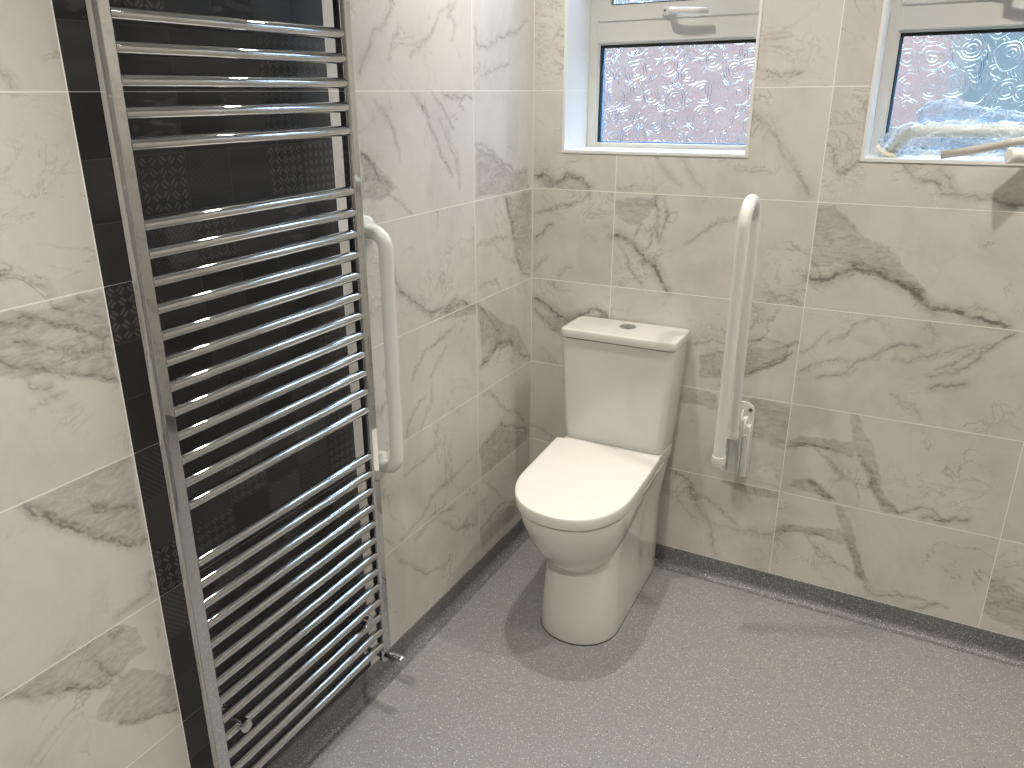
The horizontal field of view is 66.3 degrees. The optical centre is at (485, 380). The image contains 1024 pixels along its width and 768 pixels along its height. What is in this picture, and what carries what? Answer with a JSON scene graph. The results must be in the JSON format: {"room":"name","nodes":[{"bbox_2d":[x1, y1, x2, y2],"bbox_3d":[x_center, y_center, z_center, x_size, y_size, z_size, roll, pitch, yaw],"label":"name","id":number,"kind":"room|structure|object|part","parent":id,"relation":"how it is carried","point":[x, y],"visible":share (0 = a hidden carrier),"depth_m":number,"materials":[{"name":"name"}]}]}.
{"room":"accessible bathroom","nodes":[
{"label":"accessible bathroom","id":0,"kind":"room"},
{"bbox_2d":[0,0,533,767],"bbox_3d":[-0.812,-0.079,1.224,0.250,2.495,3.500,10,23,28],"label":"wall","id":1,"kind":"structure","parent":0,"point":[444,89],"depth_m":1.54,"materials":[{"name":"tile"}]},
{"bbox_2d":[51,0,190,767],"bbox_3d":[-0.626,-0.129,1.289,0.003,2.350,0.001,10,23,28],"label":"trim","id":2,"kind":"structure","parent":1,"relation":"attached to","point":[51,0],"depth_m":1.32,"materials":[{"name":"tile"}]},
{"bbox_3d":[-0.480,-0.220,1.535,0.004,2.349,0.597,10,23,28],"label":"patterned tile panel","id":3,"kind":"part","parent":1,"relation":"part of","materials":[{"name":"black tile"}]},
{"bbox_2d":[84,0,405,767],"bbox_3d":[-0.419,-0.019,1.582,0.122,1.837,0.590,10,23,28],"label":"towel radiator","id":4,"kind":"object","parent":1,"relation":"attached to","point":[100,14],"visible":1,"depth_m":1.54,"materials":[{"name":"silver metal"}]},
{"bbox_2d":[322,1,371,665],"bbox_3d":[-0.332,-0.311,1.779,0.003,2.350,0.001,10,23,28],"label":"trim","id":5,"kind":"structure","parent":1,"relation":"attached to","point":[322,1],"depth_m":1.78,"materials":[{"name":"metal"}]},
{"bbox_2d":[363,215,403,477],"bbox_3d":[-0.250,-0.060,1.931,0.078,0.680,0.072,10,23,28],"label":"grab rail","id":6,"kind":"object","parent":1,"relation":"attached to","point":[372,232],"visible":0.91,"depth_m":1.90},
{"bbox_2d":[268,518,528,767],"bbox_3d":[-0.615,1.024,1.668,0.034,0.074,3.250,10,23,28],"label":"baseboard","id":7,"kind":"structure","parent":1,"relation":"attached to","point":[306,750],"depth_m":2.27,"materials":[{"name":"plastic"}]},
{"bbox_2d":[310,537,1023,767],"bbox_3d":[0.392,1.304,1.051,2.470,0.050,3.460,10,23,28],"label":"floor","id":8,"kind":"structure","parent":0,"point":[698,673],"depth_m":2.16,"materials":[{"name":"plastic"}]},
{"bbox_2d":[515,316,689,645],"bbox_3d":[0.323,0.316,2.418,0.377,0.872,0.662,10,23,28],"label":"toilet","id":9,"kind":"object","parent":8,"relation":"on","point":[588,503],"visible":1,"depth_m":2.40,"materials":[{"name":"white ceramic"}]},
{"bbox_3d":[0.275,0.308,2.339,0.363,0.038,0.490,10,23,28],"label":"lid","id":10,"kind":"part","parent":9,"relation":"part of","materials":[{"name":"white plastic"}]},
{"bbox_3d":[0.439,-0.151,2.474,0.375,0.028,0.174,10,23,28],"label":"cistern lid","id":11,"kind":"part","parent":9,"relation":"part of","materials":[{"name":"white ceramic"}]},
{"bbox_2d":[530,0,1023,639],"bbox_3d":[1.298,-0.442,2.154,2.950,2.495,0.310,10,23,28],"label":"wall","id":12,"kind":"structure","parent":0,"point":[883,381],"depth_m":2.28,"materials":[{"name":"tile"}]},
{"bbox_2d":[562,0,762,157],"bbox_3d":[0.551,-1.165,2.300,0.575,0.952,0.259,10,23,28],"label":"window","id":13,"kind":"structure","parent":12,"relation":"in","point":[660,77],"depth_m":2.45,"materials":[{"name":"white plastic"}]},
{"bbox_3d":[0.579,-1.356,2.302,0.422,0.448,0.004,10,23,28],"label":"glass pane","id":14,"kind":"part","parent":13,"relation":"part of","materials":[{"name":"white"}]},
{"bbox_3d":[0.539,-0.714,2.436,0.562,0.003,0.183,10,23,28],"label":"sill","id":15,"kind":"part","parent":13,"relation":"part of","materials":[{"name":"white plastic"}]},
{"bbox_3d":[0.556,-1.120,2.373,0.042,0.023,0.014,10,23,28],"label":"handle","id":16,"kind":"part","parent":13,"relation":"part of","materials":[{"name":"white plastic"}]},
{"bbox_3d":[0.593,-0.905,2.477,0.499,0.308,0.004,10,23,28],"label":"glass pane","id":17,"kind":"part","parent":13,"relation":"part of","materials":[{"name":"white"}]},
{"bbox_3d":[0.579,-1.354,2.302,0.502,0.531,0.034,10,23,28],"label":"sash","id":18,"kind":"part","parent":13,"relation":"part of","materials":[{"name":"white plastic"}]},
{"bbox_3d":[0.593,-1.096,2.320,0.133,0.025,0.040,17,26,40],"label":"lever","id":19,"kind":"part","parent":13,"relation":"part of","materials":[{"name":"white plastic"}]},
{"bbox_2d":[711,194,761,476],"bbox_3d":[0.725,-0.082,2.257,0.086,0.906,0.301,10,23,28],"label":"support rail","id":20,"kind":"object","parent":12,"relation":"attached to","point":[735,416],"visible":1,"depth_m":2.19,"materials":[{"name":"white plastic"}]},
{"bbox_3d":[0.800,0.182,2.489,0.086,0.250,0.008,10,23,28],"label":"wall plate","id":21,"kind":"part","parent":20,"relation":"part of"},
{"bbox_3d":[0.792,0.144,2.402,0.013,0.050,0.020,10,23,28],"label":"catch lever","id":22,"kind":"part","parent":20,"relation":"part of","materials":[{"name":"white plastic"}]},
{"bbox_3d":[0.797,0.121,2.405,0.022,0.025,0.024,10,23,28],"label":"catch knob","id":23,"kind":"part","parent":20,"relation":"part of","materials":[{"name":"white plastic"}]},
{"bbox_2d":[654,543,1023,668],"bbox_3d":[1.227,0.729,2.421,2.450,0.074,0.034,10,23,28],"label":"baseboard","id":24,"kind":"structure","parent":12,"relation":"attached to","point":[986,644],"depth_m":2.48,"materials":[{"name":"plastic"}]},
{"bbox_2d":[860,0,1023,165],"bbox_3d":[1.289,-1.016,1.869,0.575,0.954,0.329,10,23,28],"label":"window","id":25,"kind":"structure","parent":12,"relation":"in","point":[971,51],"depth_m":2.09,"materials":[{"name":"white plastic"}]},
{"bbox_3d":[1.295,-0.574,2.034,0.562,0.003,0.183,10,23,28],"label":"sill","id":26,"kind":"part","parent":25,"relation":"part of","materials":[{"name":"white plastic"}]},
{"bbox_3d":[1.288,-0.625,2.024,0.505,0.098,0.122,10,23,28],"label":"grab rail","id":27,"kind":"part","parent":25,"relation":"part of","materials":[{"name":"white plastic"}]},
{"bbox_3d":[1.334,-1.216,1.900,0.502,0.531,0.034,10,23,28],"label":"sash","id":28,"kind":"part","parent":25,"relation":"part of","materials":[{"name":"white plastic"}]},
{"bbox_3d":[1.348,-0.767,2.074,0.499,0.308,0.004,10,23,28],"label":"glass pane","id":29,"kind":"part","parent":25,"relation":"part of","materials":[{"name":"white"}]},
{"bbox_2d":[917,97,1023,124],"bbox_3d":[1.329,-0.694,2.044,0.355,0.088,0.054,10,23,28],"label":"plastic bag","id":30,"kind":"object","parent":25,"relation":"on","point":[960,101],"visible":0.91,"depth_m":2.08,"materials":[{"name":"white"}]},
{"bbox_2d":[940,137,1023,158],"bbox_3d":[1.265,-0.586,1.961,0.219,0.067,0.021,11,23,29],"label":"metal strip","id":31,"kind":"object","parent":25,"relation":"on","point":[1019,141],"visible":0.98,"depth_m":1.97,"materials":[{"name":"white metal"}]},
{"bbox_3d":[1.365,-0.538,1.874,0.220,0.039,0.045,2,20,8],"label":"support rail","id":32,"kind":"part","parent":25,"relation":"part of","materials":[{"name":"white plastic"}]}
]}

